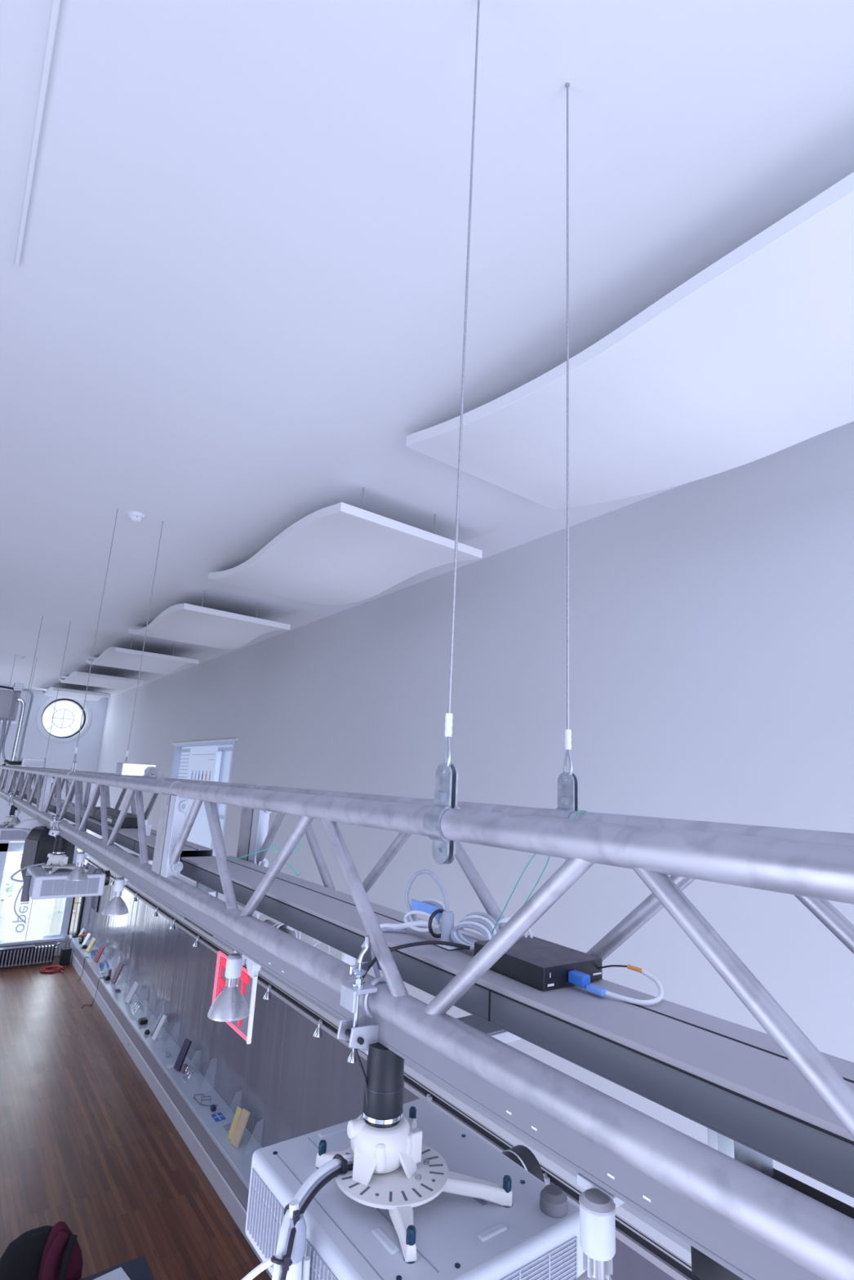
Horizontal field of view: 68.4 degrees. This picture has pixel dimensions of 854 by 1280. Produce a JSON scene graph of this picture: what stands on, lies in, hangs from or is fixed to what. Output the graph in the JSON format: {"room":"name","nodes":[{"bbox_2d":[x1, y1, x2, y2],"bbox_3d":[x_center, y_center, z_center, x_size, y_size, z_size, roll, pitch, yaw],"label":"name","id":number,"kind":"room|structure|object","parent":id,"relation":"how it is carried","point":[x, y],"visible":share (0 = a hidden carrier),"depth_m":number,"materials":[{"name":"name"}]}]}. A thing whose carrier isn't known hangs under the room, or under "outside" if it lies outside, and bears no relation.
{"room":"museum","nodes":[
{"label":"museum","id":0,"kind":"room"},
{"bbox_2d":[20,826,75,879],"bbox_3d":[-2.692,1.535,4.461,0.322,0.394,0.305,12,-16,-35],"label":"loudspeaker","id":1,"kind":"object","parent":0,"point":[38,843],"visible":0.34,"depth_m":4.33,"materials":[{"name":"black plastic"}]},
{"bbox_2d":[20,839,38,866],"bbox_3d":[-2.729,1.466,4.315,0.117,0.180,0.005,-2,-14,19],"label":"grille","id":2,"kind":"object","parent":1,"relation":"attached to","point":[30,852],"depth_m":4.31,"materials":[{"name":"grey metal"}]},
{"bbox_2d":[0,687,107,955],"bbox_3d":[-10.355,4.239,14.834,5.310,6.240,0.400,12,-16,-35],"label":"wall","id":3,"kind":"structure","parent":0,"point":[60,755],"depth_m":15.60,"materials":[{"name":"paint"}]},
{"bbox_2d":[36,696,91,742],"bbox_3d":[-9.241,1.994,15.999,1.200,1.200,0.312,12,-16,-35],"label":"window","id":4,"kind":"structure","parent":3,"relation":"in","point":[86,723],"depth_m":16.03,"materials":[{"name":"white paint"}]},
{"bbox_2d":[67,828,90,934],"bbox_3d":[-8.620,5.957,15.698,0.250,2.550,0.230,12,-16,-35],"label":"window","id":5,"kind":"structure","parent":3,"relation":"in","point":[82,901],"depth_m":15.49,"materials":[{"name":"clear glass"}]},
{"bbox_2d":[0,955,271,1279],"bbox_3d":[-3.800,5.658,5.253,5.710,0.150,23.100,12,-16,-35],"label":"floor","id":6,"kind":"structure","parent":0,"point":[86,1144],"depth_m":7.46,"materials":[{"name":"brown wood"}]},
{"bbox_2d":[0,1225,53,1279],"bbox_3d":[-3.128,5.029,4.891,0.597,0.979,0.585,12,-16,-35],"label":"office chair","id":7,"kind":"object","parent":6,"relation":"on","point":[21,1260],"visible":0.61,"depth_m":4.70,"materials":[{"name":"black fabric"}]},
{"bbox_2d":[38,1221,83,1279],"bbox_3d":[-2.756,4.739,4.755,0.316,0.520,0.328,12,-16,-35],"label":"jacket","id":8,"kind":"object","parent":7,"relation":"hanging from","point":[62,1257],"visible":1,"depth_m":4.74,"materials":[{"name":"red fabric"}]},
{"bbox_2d":[0,942,59,968],"bbox_3d":[-9.373,7.098,14.052,1.995,0.420,0.160,12,-16,-35],"label":"radiator","id":9,"kind":"object","parent":6,"relation":"on","point":[43,953],"visible":1,"depth_m":14.26,"materials":[{"name":"silver metal"}]},
{"bbox_2d":[0,944,35,951],"bbox_3d":[-9.557,6.880,13.951,1.470,0.028,0.200,12,-16,-35],"label":"shelf","id":10,"kind":"object","parent":9,"relation":"on","point":[6,948],"visible":1,"depth_m":14.15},
{"bbox_2d":[40,965,63,973],"bbox_3d":[-8.307,7.316,13.964,0.499,0.060,0.430,6,-13,-13],"label":"cable coil","id":11,"kind":"object","parent":6,"relation":"on","point":[58,968],"visible":1,"depth_m":13.94,"materials":[{"name":"plastic"}]},
{"bbox_2d":[58,934,79,965],"bbox_3d":[-8.260,7.150,14.494,0.483,0.626,0.237,-7,-16,37],"label":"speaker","id":12,"kind":"object","parent":6,"relation":"on","point":[65,953],"visible":1,"depth_m":14.46,"materials":[{"name":"plastic"}]},
{"bbox_2d":[79,1255,154,1279],"bbox_3d":[-2.518,5.037,4.240,1.220,0.735,0.680,12,-16,-35],"label":"table","id":13,"kind":"object","parent":6,"relation":"on","point":[137,1268],"visible":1,"depth_m":4.78,"materials":[{"name":"stone"}]},
{"bbox_2d":[93,1266,130,1279],"bbox_3d":[-2.363,4.735,4.583,0.364,0.019,0.252,15,-17,-42],"label":"paper","id":14,"kind":"object","parent":13,"relation":"on","point":[118,1273],"visible":1,"depth_m":4.69,"materials":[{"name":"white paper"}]},
{"bbox_2d":[66,933,272,1279],"bbox_3d":[-1.839,5.759,6.605,0.385,0.450,22.280,12,-16,-35],"label":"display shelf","id":15,"kind":"object","parent":6,"relation":"on","point":[227,1167],"visible":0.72,"depth_m":8.26,"materials":[{"name":"white laminate"}]},
{"bbox_2d":[85,937,96,952],"bbox_3d":[-7.490,6.799,14.016,0.160,0.266,0.130,-8,-17,41],"label":"display board","id":16,"kind":"object","parent":15,"relation":"on","point":[93,940],"visible":1,"depth_m":14.00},
{"bbox_2d":[93,946,104,962],"bbox_3d":[-6.946,6.657,13.314,0.160,0.284,0.128,-8,-17,41],"label":"display board","id":17,"kind":"object","parent":15,"relation":"on","point":[101,948],"visible":1,"depth_m":13.30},
{"bbox_2d":[111,962,124,983],"bbox_3d":[-5.952,6.404,12.086,0.160,0.327,0.146,-8,-17,41],"label":"book","id":18,"kind":"object","parent":15,"relation":"on","point":[120,966],"visible":1,"depth_m":12.07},
{"bbox_2d":[124,981,139,1004],"bbox_3d":[-5.209,6.226,11.099,0.160,0.306,0.148,-8,-17,41],"label":"book","id":19,"kind":"object","parent":15,"relation":"on","point":[135,984],"visible":1,"depth_m":11.08,"materials":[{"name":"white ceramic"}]},
{"bbox_2d":[137,1017,147,1024],"bbox_3d":[-4.602,6.177,10.186,0.120,0.059,0.150,12,-16,-35],"label":"case","id":20,"kind":"object","parent":15,"relation":"on","point":[144,1020],"visible":1,"depth_m":10.15,"materials":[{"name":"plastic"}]},
{"bbox_2d":[150,1012,163,1034],"bbox_3d":[-4.231,6.005,9.843,0.145,0.274,0.080,14,-17,-41],"label":"display board","id":21,"kind":"object","parent":15,"relation":"on","point":[161,1015],"visible":0.94,"depth_m":9.84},
{"bbox_2d":[151,1013,167,1040],"bbox_3d":[-4.104,5.942,9.639,0.100,0.318,0.157,-10,-18,43],"label":"book","id":22,"kind":"object","parent":15,"relation":"on","point":[155,1035],"visible":1,"depth_m":9.62,"materials":[{"name":"white paint"}]},
{"bbox_2d":[173,1038,191,1071],"bbox_3d":[-3.389,5.753,8.722,0.140,0.346,0.154,-8,-17,41],"label":"book","id":23,"kind":"object","parent":15,"relation":"on","point":[186,1045],"visible":1,"depth_m":8.70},
{"bbox_2d":[181,1065,197,1084],"bbox_3d":[-3.174,5.804,8.409,0.172,0.131,0.271,12,-16,-35],"label":"wire stand","id":24,"kind":"object","parent":15,"relation":"on","point":[192,1068],"visible":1,"depth_m":8.38,"materials":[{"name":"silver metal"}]},
{"bbox_2d":[210,1112,226,1121],"bbox_3d":[-2.492,5.697,7.505,0.120,0.006,0.180,12,-16,-35],"label":"card","id":25,"kind":"object","parent":15,"relation":"on","point":[217,1117],"visible":1,"depth_m":7.50,"materials":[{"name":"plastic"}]},
{"bbox_2d":[227,1106,242,1140],"bbox_3d":[-2.172,5.477,7.122,0.107,0.291,0.100,14,-17,-41],"label":"display board","id":26,"kind":"object","parent":15,"relation":"on","point":[238,1111],"visible":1,"depth_m":7.12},
{"bbox_2d":[230,1107,250,1147],"bbox_3d":[-2.081,5.446,7.017,0.130,0.313,0.141,-8,-17,41],"label":"display board","id":27,"kind":"object","parent":15,"relation":"on","point":[245,1114],"visible":1,"depth_m":7.00,"materials":[{"name":"beige wood"}]},
{"bbox_2d":[86,878,675,1279],"bbox_3d":[-1.563,4.832,7.006,0.200,2.460,22.300,12,-16,-35],"label":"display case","id":28,"kind":"object","parent":15,"relation":"on","point":[293,1082],"visible":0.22,"depth_m":7.62,"materials":[{"name":"clear glass"}]},
{"bbox_2d":[91,895,100,912],"bbox_3d":[-7.984,6.111,15.220,0.034,0.800,0.600,12,-16,-35],"label":"screen","id":29,"kind":"object","parent":28,"relation":"attached to","point":[95,901],"visible":0.44,"depth_m":15.05,"materials":[{"name":"black plastic"}]},
{"bbox_2d":[0,0,853,697],"bbox_3d":[-3.484,-0.587,6.683,5.710,0.200,23.100,12,-16,-35],"label":"ceiling","id":30,"kind":"structure","parent":0,"point":[234,301],"depth_m":2.12,"materials":[{"name":"paint"}]},
{"bbox_2d":[10,616,43,773],"bbox_3d":[-4.820,0.635,7.592,0.060,1.927,0.040,12,-16,-35],"label":"cable","id":31,"kind":"object","parent":30,"relation":"hanging from","point":[42,616],"visible":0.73,"depth_m":7.56,"materials":[{"name":"metal"}]},
{"bbox_2d":[13,0,62,266],"bbox_3d":[-0.381,-1.657,0.851,0.017,0.032,3.700,12,-16,-35],"label":"trim","id":32,"kind":"structure","parent":30,"relation":"attached to","point":[55,5],"depth_m":1.77,"materials":[{"name":"paint"}]},
{"bbox_2d":[40,621,71,768],"bbox_3d":[-4.574,0.689,7.771,0.060,1.927,0.040,12,-16,-35],"label":"cable","id":33,"kind":"object","parent":30,"relation":"hanging from","point":[70,621],"visible":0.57,"depth_m":7.75,"materials":[{"name":"metal"}]},
{"bbox_2d":[40,684,111,701],"bbox_3d":[-8.201,1.221,14.616,1.120,0.253,2.420,12,-16,-35],"label":"ceiling panel","id":34,"kind":"object","parent":30,"relation":"hanging from","point":[52,691],"visible":0.99,"depth_m":14.28,"materials":[{"name":"white plastic"}]},
{"bbox_2d":[66,508,118,786],"bbox_3d":[-2.242,0.000,4.248,0.060,1.927,0.040,12,-16,-35],"label":"cable","id":35,"kind":"object","parent":30,"relation":"hanging from","point":[73,768],"visible":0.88,"depth_m":4.17,"materials":[{"name":"metal"}]},
{"bbox_2d":[58,671,146,689],"bbox_3d":[-6.348,0.764,12.212,1.120,0.253,2.420,12,-16,-35],"label":"ceiling panel","id":36,"kind":"object","parent":30,"relation":"hanging from","point":[77,677],"visible":0.96,"depth_m":11.90,"materials":[{"name":"white plastic"}]},
{"bbox_2d":[127,511,146,523],"bbox_3d":[-2.098,-0.879,4.538,0.124,0.053,0.124,12,-16,-35],"label":"smoke detector","id":37,"kind":"object","parent":30,"relation":"attached to","point":[135,517],"visible":1,"depth_m":4.51,"materials":[{"name":"white paint"}]},
{"bbox_2d":[118,520,163,776],"bbox_3d":[-1.997,0.053,4.426,0.060,1.927,0.040,12,-16,-35],"label":"cable","id":38,"kind":"object","parent":30,"relation":"hanging from","point":[127,751],"visible":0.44,"depth_m":4.41,"materials":[{"name":"metal"}]},
{"bbox_2d":[85,636,199,674],"bbox_3d":[-4.494,0.307,9.807,1.120,0.253,2.420,12,-16,-35],"label":"ceiling panel","id":39,"kind":"object","parent":30,"relation":"hanging from","point":[115,657],"visible":0.99,"depth_m":9.50,"materials":[{"name":"white plastic"}]},
{"bbox_2d":[128,591,290,648],"bbox_3d":[-2.641,-0.149,7.403,1.120,0.253,2.420,12,-16,-35],"label":"ceiling panel","id":40,"kind":"object","parent":30,"relation":"hanging from","point":[186,623],"visible":1,"depth_m":7.06,"materials":[{"name":"white plastic"}]},
{"bbox_2d":[208,488,482,604],"bbox_3d":[-0.787,-0.606,4.998,1.120,0.253,2.420,12,-16,-35],"label":"ceiling panel","id":41,"kind":"object","parent":30,"relation":"hanging from","point":[341,553],"visible":1,"depth_m":4.63,"materials":[{"name":"white plastic"}]},
{"bbox_2d":[422,0,479,864],"bbox_3d":[0.074,-0.571,1.244,0.060,1.927,0.040,12,-16,-35],"label":"cable","id":42,"kind":"object","parent":30,"relation":"hanging from","point":[443,850],"visible":0.93,"depth_m":1.07,"materials":[{"name":"metal"}]},
{"bbox_2d":[0,764,853,1279],"bbox_3d":[-3.573,1.398,5.924,0.366,0.362,15.986,12,-16,-35],"label":"lighting truss","id":43,"kind":"object","parent":42,"relation":"hanging from","point":[815,867],"visible":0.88,"depth_m":0.85,"materials":[{"name":"metal"}]},
{"bbox_2d":[2,788,18,827],"bbox_3d":[-4.252,1.749,6.547,0.240,0.377,0.286,12,-16,-35],"label":"mount","id":44,"kind":"object","parent":43,"relation":"attached to","point":[11,815],"visible":0.5,"depth_m":6.51,"materials":[{"name":"metal"}]},
{"bbox_2d":[0,824,28,841],"bbox_3d":[-4.234,1.990,6.530,0.438,0.156,0.438,12,-16,-35],"label":"projector","id":45,"kind":"object","parent":44,"relation":"hanging from","point":[11,833],"visible":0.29,"depth_m":6.32,"materials":[{"name":"white plastic"}]},
{"bbox_2d":[0,830,28,839],"bbox_3d":[-4.265,1.996,6.495,0.350,0.089,0.423,12,-16,-35],"label":"vent","id":46,"kind":"object","parent":45,"relation":"attached to","point":[4,834],"depth_m":6.32,"materials":[{"name":"white plastic"}]},
{"bbox_2d":[0,683,33,765],"bbox_3d":[-5.493,1.116,8.316,0.701,1.066,0.310,12,-16,-35],"label":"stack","id":47,"kind":"object","parent":43,"relation":"on","point":[9,700],"visible":0.92,"depth_m":8.27,"materials":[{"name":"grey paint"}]},
{"bbox_2d":[4,758,44,768],"bbox_3d":[-4.250,1.294,6.630,0.339,0.089,0.312,12,-16,-35],"label":"junction box","id":48,"kind":"object","parent":43,"relation":"on","point":[24,762],"visible":1,"depth_m":6.56,"materials":[{"name":"metal"}]},
{"bbox_2d":[41,808,88,874],"bbox_3d":[-2.266,1.259,3.971,0.240,0.377,0.286,12,-16,-35],"label":"mount","id":49,"kind":"object","parent":43,"relation":"attached to","point":[56,860],"visible":0.91,"depth_m":3.92,"materials":[{"name":"metal"}]},
{"bbox_2d":[26,864,110,899],"bbox_3d":[-2.247,1.500,3.953,0.438,0.156,0.438,12,-16,-35],"label":"projector","id":50,"kind":"object","parent":49,"relation":"hanging from","point":[43,885],"visible":0.73,"depth_m":3.78,"materials":[{"name":"white plastic"}]},
{"bbox_2d":[9,862,44,923],"bbox_3d":[-2.415,1.525,3.789,0.117,0.328,0.182,-6,-16,35],"label":"cable loop","id":51,"kind":"object","parent":50,"relation":"attached to","point":[24,895],"visible":0.94,"depth_m":3.75,"materials":[{"name":"white plastic"}]},
{"bbox_2d":[26,871,100,896],"bbox_3d":[-2.305,1.479,3.802,0.546,0.089,0.248,0,-13,13],"label":"vent","id":52,"kind":"object","parent":50,"relation":"attached to","point":[55,884],"depth_m":3.76,"materials":[{"name":"white plastic"}]},
{"bbox_2d":[0,781,213,862],"bbox_3d":[-4.616,1.784,7.288,0.194,0.059,12.080,12,-16,-35],"label":"duct","id":53,"kind":"object","parent":43,"relation":"attached to","point":[127,837],"visible":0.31,"depth_m":3.12,"materials":[{"name":"grey metal"}]},
{"bbox_2d":[84,806,146,827],"bbox_3d":[-1.888,1.057,3.771,0.141,0.053,1.000,12,-16,-35],"label":"box","id":54,"kind":"object","parent":53,"relation":"on","point":[130,820],"visible":0.56,"depth_m":3.51,"materials":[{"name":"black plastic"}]},
{"bbox_2d":[137,819,151,835],"bbox_3d":[-1.343,0.895,2.995,0.050,0.076,0.032,12,-16,-35],"label":"paper tag","id":55,"kind":"object","parent":53,"relation":"on","point":[148,827],"visible":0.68,"depth_m":2.99,"materials":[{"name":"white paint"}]},
{"bbox_2d":[115,762,164,780],"bbox_3d":[-1.406,0.648,3.083,0.167,0.083,0.280,12,-16,-35],"label":"junction box","id":56,"kind":"object","parent":43,"relation":"attached to","point":[123,769],"visible":0.98,"depth_m":3.08,"materials":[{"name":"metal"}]},
{"bbox_2d":[211,901,263,1044],"bbox_3d":[-0.639,1.071,2.107,0.040,0.398,0.370,12,-16,-35],"label":"exit sign","id":57,"kind":"object","parent":43,"relation":"hanging from","point":[252,969],"visible":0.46,"depth_m":2.00,"materials":[{"name":"red plastic"}]},
{"bbox_2d":[0,793,823,1279],"bbox_3d":[-3.671,1.552,5.750,0.037,0.040,15.700,12,-16,-35],"label":"truss tube","id":58,"kind":"object","parent":43,"relation":"attached to","point":[746,1257],"visible":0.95,"depth_m":0.77,"materials":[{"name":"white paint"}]},
{"bbox_2d":[8,808,21,824],"bbox_3d":[-4.071,1.754,6.232,0.102,0.141,0.102,12,-16,-35],"label":"track spotlight","id":59,"kind":"object","parent":58,"relation":"hanging from","point":[15,820],"visible":0.9,"depth_m":6.22,"materials":[{"name":"silver metal"}]},
{"bbox_2d":[13,818,43,834],"bbox_3d":[-3.058,1.446,4.850,0.222,0.125,0.120,12,-16,-35],"label":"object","id":60,"kind":"object","parent":58,"relation":"attached to","point":[27,825],"visible":0.44,"depth_m":4.80,"materials":[{"name":"white paint"}]},
{"bbox_2d":[66,851,88,880],"bbox_3d":[-1.862,1.209,3.366,0.102,0.141,0.102,12,-16,-35],"label":"track spotlight","id":61,"kind":"object","parent":58,"relation":"hanging from","point":[78,873],"visible":0.95,"depth_m":3.35,"materials":[{"name":"silver metal"}]},
{"bbox_2d":[75,852,84,862],"bbox_3d":[-1.859,1.167,3.376,0.040,0.052,0.040,12,-16,-35],"label":"socket","id":62,"kind":"object","parent":61,"relation":"attached to","point":[81,855],"depth_m":3.36,"materials":[{"name":"grey paint"}]},
{"bbox_2d":[101,875,128,915],"bbox_3d":[-1.294,1.069,2.630,0.102,0.141,0.102,12,-16,-35],"label":"track spotlight","id":63,"kind":"object","parent":58,"relation":"hanging from","point":[117,906],"visible":0.94,"depth_m":2.61,"materials":[{"name":"silver metal"}]},
{"bbox_2d":[113,877,124,891],"bbox_3d":[-1.292,1.027,2.640,0.040,0.052,0.040,12,-16,-35],"label":"socket","id":64,"kind":"object","parent":63,"relation":"attached to","point":[119,882],"depth_m":2.62,"materials":[{"name":"grey paint"}]},
{"bbox_2d":[207,949,249,1022],"bbox_3d":[-0.494,0.872,1.592,0.102,0.141,0.102,12,-16,-35],"label":"track spotlight","id":65,"kind":"object","parent":58,"relation":"hanging from","point":[230,1005],"visible":0.98,"depth_m":1.57,"materials":[{"name":"silver metal"}]},
{"bbox_2d":[225,953,242,978],"bbox_3d":[-0.492,0.830,1.602,0.040,0.052,0.040,12,-16,-35],"label":"socket","id":66,"kind":"object","parent":65,"relation":"attached to","point":[234,961],"depth_m":1.59,"materials":[{"name":"grey paint"}]},
{"bbox_2d":[575,1173,624,1279],"bbox_3d":[0.191,0.703,0.703,0.102,0.141,0.102,12,-16,-35],"label":"track spotlight","id":67,"kind":"object","parent":58,"relation":"hanging from","point":[597,1206],"visible":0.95,"depth_m":0.70,"materials":[{"name":"white metal"}]},
{"bbox_2d":[578,1188,615,1261],"bbox_3d":[0.193,0.661,0.713,0.040,0.052,0.040,12,-16,-35],"label":"socket","id":68,"kind":"object","parent":67,"relation":"attached to","point":[597,1206],"depth_m":0.70,"materials":[{"name":"grey paint"}]},
{"bbox_2d":[315,934,512,1263],"bbox_3d":[-0.026,0.707,1.065,0.240,0.377,0.286,12,-16,-35],"label":"mount","id":69,"kind":"object","parent":43,"relation":"attached to","point":[393,1170],"visible":0.97,"depth_m":1.01,"materials":[{"name":"metal"}]},
{"bbox_2d":[241,1154,354,1279],"bbox_3d":[-0.174,0.985,0.896,0.219,0.366,0.140,12,-16,-35],"label":"cable bundle","id":70,"kind":"object","parent":69,"relation":"attached to","point":[340,1164],"visible":0.92,"depth_m":0.91,"materials":[{"name":"white plastic"}]},
{"bbox_2d":[285,1200,310,1279],"bbox_3d":[-0.189,0.943,0.884,0.047,0.261,0.036,12,-16,-35],"label":"connector","id":71,"kind":"object","parent":70,"relation":"attached to","point":[295,1273],"visible":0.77,"depth_m":0.89,"materials":[{"name":"white plastic"}]},
{"bbox_2d":[353,1025,367,1107],"bbox_3d":[-0.108,0.709,1.045,0.039,0.116,0.012,-3,-14,24],"label":"lead","id":72,"kind":"object","parent":69,"relation":"hanging from","point":[356,1052],"visible":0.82,"depth_m":1.04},
{"bbox_2d":[244,1097,585,1279],"bbox_3d":[-0.007,0.948,1.048,0.438,0.156,0.438,12,-16,-35],"label":"projector","id":73,"kind":"object","parent":69,"relation":"hanging from","point":[458,1237],"visible":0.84,"depth_m":0.96,"materials":[{"name":"white plastic"}]},
{"bbox_2d":[246,1168,577,1279],"bbox_3d":[-0.039,0.955,1.012,0.350,0.089,0.423,12,-16,-35],"label":"vent","id":74,"kind":"object","parent":73,"relation":"attached to","point":[557,1259],"depth_m":0.94,"materials":[{"name":"white plastic"}]},
{"bbox_2d":[362,940,474,978],"bbox_3d":[0.009,0.593,1.162,0.288,0.060,0.080,6,-13,-13],"label":"lead","id":75,"kind":"object","parent":69,"relation":"attached to","point":[371,964],"visible":0.49,"depth_m":1.19,"materials":[{"name":"plastic"}]},
{"bbox_2d":[180,855,853,1198],"bbox_3d":[0.180,0.544,1.057,0.225,0.216,3.400,12,-16,-35],"label":"cable tray","id":76,"kind":"object","parent":43,"relation":"attached to","point":[731,1079],"depth_m":0.87,"materials":[{"name":"grey paint"}]},
{"bbox_2d":[183,881,225,936],"bbox_3d":[-0.725,0.891,2.106,0.080,0.127,0.280,12,-16,-35],"label":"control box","id":77,"kind":"object","parent":76,"relation":"attached to","point":[199,886],"visible":0.18,"depth_m":2.09,"materials":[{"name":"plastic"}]},
{"bbox_2d":[229,842,301,875],"bbox_3d":[-0.499,0.716,2.090,0.123,0.096,0.512,12,-16,-35],"label":"cable","id":78,"kind":"object","parent":76,"relation":"on","point":[298,842],"visible":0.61,"depth_m":2.09,"materials":[{"name":"white plastic"}]},
{"bbox_2d":[473,935,602,990],"bbox_3d":[0.191,0.560,1.099,0.138,0.034,0.178,11,-15,-33],"label":"box","id":79,"kind":"object","parent":76,"relation":"on","point":[537,962],"visible":0.89,"depth_m":1.05,"materials":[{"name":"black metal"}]},
{"bbox_2d":[568,964,663,1005],"bbox_3d":[0.306,0.543,0.998,0.103,0.036,0.128,12,-16,-35],"label":"cable","id":80,"kind":"object","parent":76,"relation":"on","point":[577,978],"visible":1,"depth_m":0.99,"materials":[{"name":"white plastic"}]},
{"bbox_2d":[690,1132,853,1279],"bbox_3d":[0.448,0.649,0.682,0.130,0.175,0.280,12,-16,-35],"label":"rail","id":81,"kind":"object","parent":76,"relation":"attached to","point":[703,1267],"visible":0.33,"depth_m":0.74,"materials":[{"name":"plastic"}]},
{"bbox_2d":[491,809,586,933],"bbox_3d":[0.182,0.437,1.141,0.193,0.257,0.183,-4,-15,28],"label":"twine","id":82,"kind":"object","parent":43,"relation":"attached to","point":[578,812],"visible":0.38,"depth_m":1.14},
{"bbox_3d":[-3.430,1.604,5.925,0.037,0.040,15.700,12,-16,-35],"label":"track","id":83,"kind":"object","parent":43,"relation":"attached to","visible":0},
{"bbox_2d":[263,919,301,939],"bbox_3d":[-0.472,0.930,1.989,0.119,0.110,0.243,12,-16,-35],"label":"spotlight","id":84,"kind":"object","parent":83,"relation":"attached to","point":[280,926],"visible":0.2,"depth_m":1.99,"materials":[{"name":"silver metal"}]},
{"bbox_2d":[312,937,331,954],"bbox_3d":[-0.308,0.885,1.803,0.057,0.065,0.041,12,-16,-35],"label":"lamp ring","id":85,"kind":"object","parent":83,"relation":"hanging from","point":[317,941],"visible":0.29,"depth_m":1.80,"materials":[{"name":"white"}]},
{"bbox_2d":[341,951,355,965],"bbox_3d":[-0.219,0.918,1.732,0.102,0.141,0.102,12,-16,-35],"label":"track spotlight","id":86,"kind":"object","parent":83,"relation":"hanging from","point":[350,960],"visible":0.02,"depth_m":1.72,"materials":[{"name":"white plastic"}]},
{"bbox_2d":[456,1014,521,1043],"bbox_3d":[0.072,0.731,1.166,0.298,0.022,0.094,12,-16,-35],"label":"plate","id":87,"kind":"object","parent":83,"relation":"attached to","point":[486,1027],"visible":0.02,"depth_m":1.17,"materials":[{"name":"white paint"}]},
{"bbox_2d":[706,1128,717,1150],"bbox_3d":[0.424,0.760,0.898,0.102,0.141,0.102,12,-16,-35],"label":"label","id":88,"kind":"object","parent":83,"relation":"hanging from","point":[712,1135],"visible":0.02,"depth_m":0.90,"materials":[{"name":"white paper"}]},
{"bbox_2d":[550,82,580,858],"bbox_3d":[0.319,-0.517,1.423,0.060,1.927,0.040,12,-16,-35],"label":"cable","id":89,"kind":"object","parent":30,"relation":"hanging from","point":[567,782],"visible":0.83,"depth_m":1.32,"materials":[{"name":"metal"}]},
{"bbox_2d":[405,172,853,510],"bbox_3d":[1.065,-1.053,2.592,1.120,0.274,2.420,12,-16,-35],"label":"ceiling panel","id":90,"kind":"object","parent":30,"relation":"hanging from","point":[750,358],"visible":0.99,"depth_m":2.40,"materials":[{"name":"white plastic"}]},
{"bbox_2d":[85,421,853,1207],"bbox_3d":[-1.557,1.763,7.595,0.570,3.780,22.300,12,-16,-35],"label":"wall","id":91,"kind":"structure","parent":0,"point":[711,618],"depth_m":3.77,"materials":[{"name":"paint"}]},
{"bbox_2d":[170,740,235,884],"bbox_3d":[-3.435,2.615,9.726,0.390,2.005,2.840,12,-16,-35],"label":"window","id":92,"kind":"structure","parent":91,"relation":"in","point":[200,833],"depth_m":9.40,"materials":[{"name":"white"}]},
{"bbox_2d":[176,755,189,777],"bbox_3d":[-4.143,2.681,10.470,0.024,1.515,0.560,12,-16,-35],"label":"blind","id":93,"kind":"object","parent":92,"relation":"attached to","point":[184,766],"depth_m":10.66,"materials":[{"name":"white paint"}]},
{"bbox_2d":[172,737,238,816],"bbox_3d":[-3.552,2.119,9.736,0.064,1.104,3.070,12,-16,-35],"label":"poster","id":94,"kind":"object","parent":92,"relation":"attached to","point":[202,759],"visible":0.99,"depth_m":9.71,"materials":[{"name":"white paper"}]},
{"bbox_2d":[0,828,697,1279],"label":"window","id":95,"kind":"structure","parent":91,"relation":"in","point":[5,846],"depth_m":4.32,"materials":[{"name":"clear glass"}]},
{"bbox_2d":[4,853,48,942],"bbox_3d":[-9.380,6.079,14.904,0.800,1.944,0.030,12,-16,-35],"label":"banner","id":96,"kind":"object","parent":95,"relation":"hanging from","point":[16,930],"visible":0.62,"depth_m":14.78,"materials":[{"name":"white fabric"}]},
{"bbox_2d":[262,984,271,999],"bbox_3d":[-1.619,3.578,6.397,0.084,0.125,0.084,12,-16,-35],"label":"light","id":97,"kind":"object","parent":95,"relation":"attached to","point":[267,996],"visible":1,"depth_m":6.37,"materials":[{"name":"metal"}]},
{"bbox_2d":[313,1019,322,1037],"bbox_3d":[-0.955,3.415,5.536,0.084,0.125,0.084,12,-16,-35],"label":"light","id":98,"kind":"object","parent":95,"relation":"attached to","point":[317,1033],"visible":1,"depth_m":5.51,"materials":[{"name":"metal"}]},
{"bbox_2d":[346,1048,357,1062],"bbox_3d":[-0.598,3.327,5.074,0.084,0.125,0.084,12,-16,-35],"label":"light","id":99,"kind":"object","parent":95,"relation":"attached to","point":[352,1058],"visible":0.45,"depth_m":5.04,"materials":[{"name":"metal"}]},
{"bbox_2d":[76,848,691,1264],"bbox_3d":[-1.786,3.595,7.070,0.510,0.045,22.300,12,-16,-35],"label":"trim","id":100,"kind":"structure","parent":91,"relation":"attached to","point":[669,1241],"depth_m":3.86,"materials":[{"name":"paint"}]},
{"label":"outside","id":101,"kind":"structure","parent":0,"visible":0},
{"bbox_2d":[0,874,81,937],"bbox_3d":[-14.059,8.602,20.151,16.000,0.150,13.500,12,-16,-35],"label":"window","id":102,"kind":"structure","parent":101,"point":[6,904],"depth_m":19.53,"materials":[{"name":"white glass"}]},
{"bbox_2d":[4,880,15,898],"bbox_3d":[-12.240,7.778,19.204,1.214,1.212,1.308,12,-16,-35],"label":"shrub","id":103,"kind":"object","parent":102,"relation":"on","point":[11,888],"visible":0.12,"depth_m":18.90,"materials":[{"name":"green plant"}]},
{"bbox_2d":[0,897,79,932],"bbox_3d":[-11.297,7.397,16.725,6.000,0.940,0.040,12,-16,-35],"label":"railing","id":104,"kind":"object","parent":102,"relation":"on","point":[2,900],"visible":0.25,"depth_m":17.41,"materials":[{"name":"grey metal"}]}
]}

